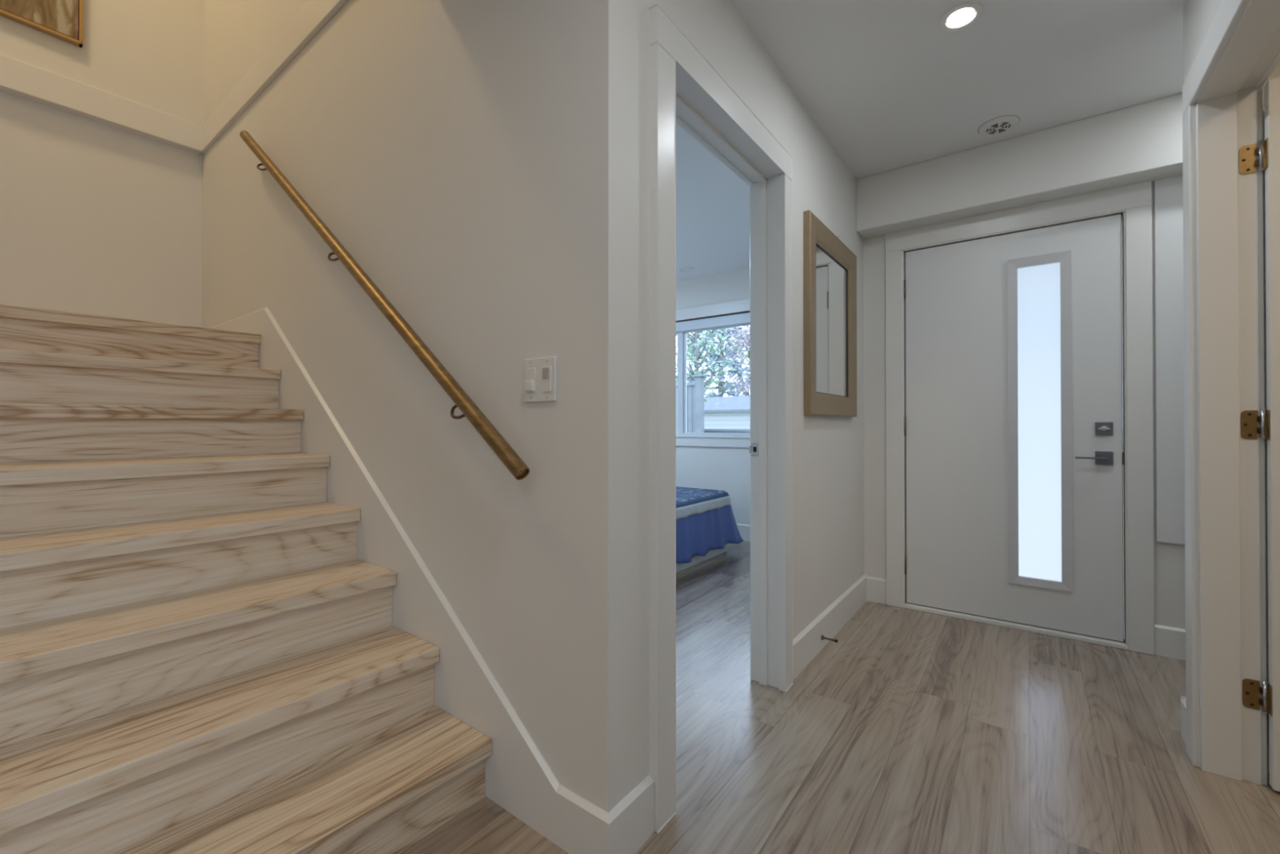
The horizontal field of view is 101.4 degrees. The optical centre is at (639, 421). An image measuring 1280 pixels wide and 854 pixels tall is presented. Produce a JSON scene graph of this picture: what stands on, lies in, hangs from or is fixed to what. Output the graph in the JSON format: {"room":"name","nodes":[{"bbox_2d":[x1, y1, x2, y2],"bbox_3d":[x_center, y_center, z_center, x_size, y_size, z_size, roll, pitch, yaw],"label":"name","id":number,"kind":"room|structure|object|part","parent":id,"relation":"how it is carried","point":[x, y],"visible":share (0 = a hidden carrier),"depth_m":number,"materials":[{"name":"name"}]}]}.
{"room":"entrance hallway","nodes":[
{"label":"entrance hallway","id":0,"kind":"room"},
{"bbox_2d":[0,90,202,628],"bbox_3d":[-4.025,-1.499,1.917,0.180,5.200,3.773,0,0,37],"label":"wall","id":1,"kind":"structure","parent":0,"point":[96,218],"depth_m":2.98,"materials":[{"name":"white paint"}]},
{"bbox_2d":[0,53,201,154],"bbox_3d":[-3.445,-1.793,2.479,0.073,0.160,2.147,0,0,37],"label":"trim","id":2,"kind":"structure","parent":1,"relation":"attached to","point":[19,78],"depth_m":2.94,"materials":[{"name":"white paint"}]},
{"bbox_2d":[0,0,204,154],"bbox_3d":[-2.448,-2.842,1.668,2.900,2.517,2.380,0,0,37],"label":"wall","id":3,"kind":"structure","parent":0,"point":[148,53],"depth_m":3.08,"materials":[{"name":"white paint"}]},
{"bbox_2d":[0,0,83,47],"bbox_3d":[-3.499,-2.511,2.347,0.039,0.870,1.384,0,0,37],"label":"framed painting","id":4,"kind":"object","parent":3,"relation":"attached to","point":[62,20],"visible":1,"depth_m":2.80,"materials":[{"name":"gold metal"}]},
{"bbox_2d":[201,0,613,812],"bbox_3d":[-1.482,-1.496,2.429,3.614,5.200,0.117,0,0,37],"label":"wall","id":5,"kind":"structure","parent":0,"point":[460,152],"depth_m":1.64,"materials":[{"name":"white paint"}]},
{"bbox_2d":[201,0,347,152],"bbox_3d":[-1.738,-1.793,2.539,2.585,0.160,0.024,0,0,37],"label":"trim","id":6,"kind":"structure","parent":5,"relation":"attached to","point":[313,15],"depth_m":2.60,"materials":[{"name":"white paint"}]},
{"bbox_2d":[240,130,529,479],"bbox_3d":[-1.133,-0.656,2.023,2.153,1.623,0.100,0,0,37],"label":"handrail","id":7,"kind":"object","parent":5,"relation":"attached to","point":[500,446],"visible":1,"depth_m":1.68,"materials":[{"name":"brown wood"}]},
{"bbox_2d":[210,306,608,853],"bbox_3d":[-1.443,0.260,2.306,3.450,1.688,0.017,0,0,37],"label":"stair skirting board","id":8,"kind":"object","parent":5,"relation":"attached to","point":[518,778],"depth_m":1.69,"materials":[{"name":"white paint"}]},
{"bbox_2d":[524,355,556,402],"bbox_3d":[-0.275,-0.114,1.421,0.124,0.120,0.018,0,0,37],"label":"light switch","id":9,"kind":"object","parent":5,"relation":"attached to","point":[540,373],"visible":1,"depth_m":1.42,"materials":[{"name":"white plastic"}]},
{"bbox_2d":[542,365,551,391],"bbox_3d":[-0.249,-0.114,1.403,0.032,0.068,0.005,0,0,37],"label":"switch","id":10,"kind":"object","parent":9,"relation":"attached to","point":[546,370],"depth_m":1.40,"materials":[{"name":"grey plastic"}]},
{"bbox_2d":[1,540,1279,853],"bbox_3d":[-0.353,1.159,1.449,6.900,0.120,7.520,0,0,37],"label":"floor","id":11,"kind":"structure","parent":0,"point":[913,731],"depth_m":1.74,"materials":[{"name":"laminate"}]},
{"bbox_2d":[0,304,492,853],"bbox_3d":[-1.951,0.327,1.997,2.999,1.550,1.086,0,0,37],"label":"staircase","id":12,"kind":"structure","parent":11,"relation":"on","point":[129,424],"depth_m":1.50,"materials":[{"name":"brown wood"}]},
{"bbox_2d":[675,544,726,572],"bbox_3d":[-0.460,0.872,4.150,1.515,0.485,2.130,0,0,37],"label":"bed","id":13,"kind":"object","parent":11,"relation":"on","point":[696,559],"visible":0.02,"depth_m":4.14,"materials":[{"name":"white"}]},
{"bbox_2d":[675,486,743,563],"bbox_3d":[-0.378,0.818,4.170,1.624,0.446,2.261,0,0,37],"label":"bedspread","id":14,"kind":"object","parent":13,"relation":"on","point":[705,521],"visible":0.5,"depth_m":4.15,"materials":[{"name":"blue fabric"}]},
{"bbox_2d":[675,486,728,508],"bbox_3d":[-0.441,0.623,4.158,1.538,0.056,2.163,0,0,37],"label":"quilt","id":15,"kind":"object","parent":14,"relation":"on","point":[686,497],"depth_m":4.25,"materials":[{"name":"blue fabric"}]},
{"bbox_2d":[903,602,1127,649],"bbox_3d":[2.010,1.094,2.889,0.984,0.026,0.154,0,0,37],"label":"threshold","id":16,"kind":"object","parent":11,"relation":"on","point":[1090,639],"visible":0.47,"depth_m":2.79,"materials":[{"name":"white paint"}]},
{"bbox_2d":[675,267,750,524],"bbox_3d":[0.582,-0.160,5.341,3.780,2.563,0.140,0,0,37],"label":"wall","id":17,"kind":"structure","parent":0,"point":[727,469],"depth_m":5.12,"materials":[{"name":"white paint"}]},
{"bbox_2d":[675,297,750,447],"bbox_3d":[0.528,-0.453,5.337,2.600,1.400,0.135,0,0,37],"label":"window","id":18,"kind":"structure","parent":17,"relation":"in","point":[734,313],"depth_m":5.23,"materials":[{"name":"white plastic"}]},
{"bbox_3d":[0.509,0.193,5.306,2.600,0.107,0.070,0,0,37],"label":"sill","id":19,"kind":"part","parent":18,"relation":"part of","materials":[{"name":"white paint"}]},
{"bbox_3d":[0.502,-0.506,5.302,2.580,1.295,0.023,0,0,37],"label":"casing","id":20,"kind":"part","parent":18,"relation":"part of","materials":[{"name":"white paint"}]},
{"bbox_2d":[736,523,750,541],"bbox_3d":[0.564,1.046,5.251,3.450,0.150,0.015,0,0,37],"label":"baseboard","id":21,"kind":"structure","parent":17,"relation":"attached to","point":[744,529],"depth_m":4.93,"materials":[{"name":"white paint"}]},
{"bbox_2d":[612,0,864,808],"bbox_3d":[0.987,-0.175,2.817,0.115,2.563,3.700,0,0,37],"label":"wall","id":22,"kind":"structure","parent":0,"point":[828,461],"depth_m":1.42,"materials":[{"name":"white paint"}]},
{"bbox_2d":[608,774,653,853],"bbox_3d":[-0.025,1.025,1.332,0.017,0.146,0.188,0,0,37],"label":"baseboard","id":23,"kind":"structure","parent":22,"relation":"attached to","point":[631,820],"depth_m":1.33,"materials":[{"name":"white paint"}]},
{"bbox_2d":[648,3,793,833],"bbox_3d":[0.284,-0.010,1.864,0.168,2.227,1.025,0,0,37],"label":"door frame","id":24,"kind":"structure","parent":22,"relation":"attached to","point":[672,53],"depth_m":1.84,"materials":[{"name":"white paint"}]},
{"bbox_3d":[0.486,0.119,2.235,0.044,0.055,0.006,0,0,37],"label":"strike plate","id":25,"kind":"part","parent":24,"relation":"part of","materials":[{"name":"silver metal"}]},
{"bbox_2d":[821,634,837,642],"bbox_3d":[0.913,1.047,2.522,0.075,0.025,0.025,0,0,37],"label":"door stop","id":26,"kind":"object","parent":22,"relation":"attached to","point":[823,637],"visible":1,"depth_m":2.52,"materials":[{"name":"brown metal"}]},
{"bbox_3d":[0.908,1.047,2.526,0.062,0.025,0.025,0,0,37],"label":"stem","id":27,"kind":"part","parent":26,"relation":"part of","materials":[{"name":"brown metal"}]},
{"bbox_2d":[803,209,857,417],"bbox_3d":[1.001,-0.508,2.715,0.034,0.958,0.806,0,0,37],"label":"wall mirror","id":28,"kind":"object","parent":22,"relation":"attached to","point":[829,266],"visible":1,"depth_m":2.65,"materials":[{"name":"brown glass"}]},
{"bbox_2d":[816,244,847,396],"bbox_3d":[0.992,-0.494,2.715,0.006,0.735,0.590,0,0,37],"label":"mirror glass","id":29,"kind":"object","parent":28,"relation":"attached to","point":[831,267],"depth_m":2.70,"materials":[{"name":"white"}]},
{"bbox_2d":[793,573,866,679],"bbox_3d":[1.019,1.028,2.742,0.017,0.157,1.310,0,0,37],"label":"baseboard","id":30,"kind":"structure","parent":22,"relation":"attached to","point":[808,643],"depth_m":2.61,"materials":[{"name":"white paint"}]},
{"bbox_2d":[675,0,1185,282],"bbox_3d":[-0.353,-1.524,1.465,6.900,0.120,7.520,0,0,37],"label":"ceiling","id":31,"kind":"structure","parent":0,"point":[889,89],"depth_m":2.20,"materials":[{"name":"white paint"}]},
{"bbox_2d":[677,266,693,271],"bbox_3d":[0.434,-1.445,4.963,0.150,0.016,0.150,0,0,37],"label":"recessed light","id":32,"kind":"object","parent":31,"relation":"in","point":[682,268],"visible":1,"depth_m":4.96,"materials":[{"name":"white plastic"}]},
{"bbox_2d":[938,1,983,32],"bbox_3d":[1.160,-1.464,1.894,0.140,0.016,0.140,0,0,37],"label":"recessed light","id":33,"kind":"object","parent":31,"relation":"in","point":[961,14],"visible":1,"depth_m":1.89,"materials":[{"name":"white plastic"}]},
{"bbox_2d":[977,115,1020,136],"bbox_3d":[1.764,-1.450,2.579,0.173,0.016,0.173,0,0,37],"label":"ceiling vent","id":34,"kind":"object","parent":31,"relation":"in","point":[999,125],"visible":1,"depth_m":2.56,"materials":[{"name":"white plastic"}]},
{"bbox_2d":[863,182,1185,629],"bbox_3d":[2.656,-0.177,2.433,3.025,2.563,0.130,0,0,37],"label":"wall","id":35,"kind":"structure","parent":0,"point":[1169,557],"depth_m":3.23,"materials":[{"name":"white paint"}]},
{"bbox_2d":[866,576,886,604],"bbox_3d":[1.454,1.036,3.225,0.121,0.147,0.015,0,0,37],"label":"baseboard","id":36,"kind":"structure","parent":35,"relation":"attached to","point":[876,587],"depth_m":3.22,"materials":[{"name":"white paint"}]},
{"bbox_2d":[903,212,1125,642],"bbox_3d":[1.970,0.031,2.844,0.976,2.104,0.096,0,0,37],"label":"door","id":37,"kind":"structure","parent":35,"relation":"in","point":[1015,447],"depth_m":2.81,"materials":[{"name":"white paint"}]},
{"bbox_3d":[2.109,-0.004,2.768,0.245,1.718,0.006,0,0,37],"label":"frosted glass","id":38,"kind":"part","parent":37,"relation":"part of","materials":[{"name":"white glass"}]},
{"bbox_3d":[2.098,-0.004,2.755,0.267,1.739,0.026,0,0,37],"label":"glass frame","id":39,"kind":"part","parent":37,"relation":"part of","materials":[{"name":"white glass"}]},
{"bbox_3d":[2.245,0.181,2.606,0.125,0.024,0.042,0,0,37],"label":"lever","id":40,"kind":"part","parent":37,"relation":"part of","materials":[{"name":"black metal"}]},
{"bbox_2d":[884,180,1154,654],"bbox_3d":[2.008,-0.019,2.894,1.171,2.252,0.158,0,0,37],"label":"door frame","id":41,"kind":"structure","parent":35,"relation":"attached to","point":[1135,199],"depth_m":2.55,"materials":[{"name":"white paint"}]},
{"bbox_2d":[856,93,1182,239],"bbox_3d":[2.565,-1.303,2.316,3.025,0.313,0.178,0,0,37],"label":"ceiling beam","id":42,"kind":"structure","parent":35,"relation":"attached to","point":[1141,143],"depth_m":2.65,"materials":[{"name":"white paint"}]},
{"bbox_2d":[1154,175,1185,544],"bbox_3d":[2.638,-0.289,2.355,0.462,1.716,0.018,0,0,37],"label":"wall panel","id":43,"kind":"object","parent":35,"relation":"attached to","point":[1168,193],"visible":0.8,"depth_m":2.46,"materials":[{"name":"white paint"}]},
{"bbox_2d":[1154,624,1186,660],"bbox_3d":[3.096,1.032,2.010,1.624,0.140,0.015,0,0,37],"label":"baseboard","id":44,"kind":"structure","parent":35,"relation":"attached to","point":[1169,642],"depth_m":2.45,"materials":[{"name":"white paint"}]},
{"bbox_2d":[1182,0,1279,772],"bbox_3d":[1.738,-0.191,0.125,1.755,2.563,2.968,0,0,37],"label":"wall","id":45,"kind":"structure","parent":0,"point":[1198,15],"depth_m":1.66,"materials":[{"name":"white paint"}]},
{"bbox_2d":[1180,697,1186,744],"bbox_3d":[1.873,1.033,1.789,0.017,0.135,0.125,0,0,37],"label":"baseboard","id":46,"kind":"structure","parent":45,"relation":"attached to","point":[1183,701],"depth_m":1.81,"materials":[{"name":"white paint"}]},
{"bbox_2d":[1182,0,1279,785],"bbox_3d":[1.574,-0.015,1.287,0.158,2.226,1.043,0,0,37],"label":"door frame","id":47,"kind":"structure","parent":45,"relation":"attached to","point":[1228,277],"depth_m":1.62,"materials":[{"name":"white paint"}]},
{"bbox_2d":[1239,76,1279,791],"bbox_3d":[2.175,0.034,1.352,0.834,2.108,0.034,0,0,37],"label":"door","id":48,"kind":"structure","parent":45,"relation":"in","point":[1268,149],"depth_m":1.55,"materials":[{"name":"white paint"}]},
{"bbox_3d":[2.196,0.034,1.336,0.781,2.108,0.034,0,0,37],"label":"panel","id":49,"kind":"part","parent":48,"relation":"part of","materials":[{"name":"white paint"}]},
{"label":"outside","id":50,"kind":"structure","parent":0,"visible":0},
{"bbox_3d":[14.198,1.705,35.965,100.000,0.200,65.280,0,0,37],"label":"ground","id":51,"kind":"structure","parent":50,"visible":0},
{"bbox_2d":[675,374,706,432],"bbox_3d":[0.614,0.222,12.019,1.980,2.480,0.250,0,0,37],"label":"fence","id":52,"kind":"object","parent":51,"relation":"on","point":[695,389],"visible":0.16,"depth_m":11.51,"materials":[{"name":"white wood"}]},
{"bbox_3d":[0.535,-0.838,12.078,1.790,0.080,0.080,0,0,37],"label":"rail","id":53,"kind":"part","parent":52,"relation":"part of","materials":[{"name":"white wood"}]},
{"bbox_3d":[1.309,0.239,11.504,0.150,2.440,0.150,0,0,37],"label":"post","id":54,"kind":"part","parent":52,"relation":"part of","materials":[{"name":"white wood"}]},
{"bbox_2d":[675,328,750,404],"bbox_3d":[1.638,-1.211,14.268,3.055,5.377,2.776,0,0,1],"label":"leafy tree","id":55,"kind":"object","parent":51,"relation":"on","point":[695,336],"visible":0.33,"depth_m":14.06,"materials":[{"name":"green plant"}]},
{"bbox_2d":[675,325,750,397],"bbox_3d":[4.979,-5.947,33.303,6.960,15.084,8.003,0,0,-11],"label":"conifer tree","id":56,"kind":"object","parent":51,"relation":"on","point":[721,392],"visible":0.21,"depth_m":33.09,"materials":[{"name":"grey plant"}]},
{"bbox_2d":[704,395,750,429],"bbox_3d":[5.264,0.199,22.482,6.700,2.650,3.000,0,0,37],"label":"house","id":57,"kind":"structure","parent":51,"relation":"on","point":[732,412],"depth_m":22.26,"materials":[{"name":"white"}]},
{"bbox_2d":[704,428,750,433],"bbox_3d":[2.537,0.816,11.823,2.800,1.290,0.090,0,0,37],"label":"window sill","id":58,"kind":"structure","parent":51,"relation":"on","point":[706,430],"depth_m":12.19,"materials":[{"name":"white wood"}]},
{"bbox_3d":[2.537,0.201,11.827,2.800,0.060,0.090,0,0,37],"label":"rail","id":59,"kind":"part","parent":58,"relation":"part of","materials":[{"name":"white wood"}]},
{"bbox_2d":[710,324,750,396],"bbox_3d":[5.304,-1.843,26.834,4.414,6.793,3.901,0,0,37],"label":"bare tree","id":60,"kind":"object","parent":51,"relation":"on","point":[744,340],"visible":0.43,"depth_m":26.63,"materials":[{"name":"grey plant"}]}
]}

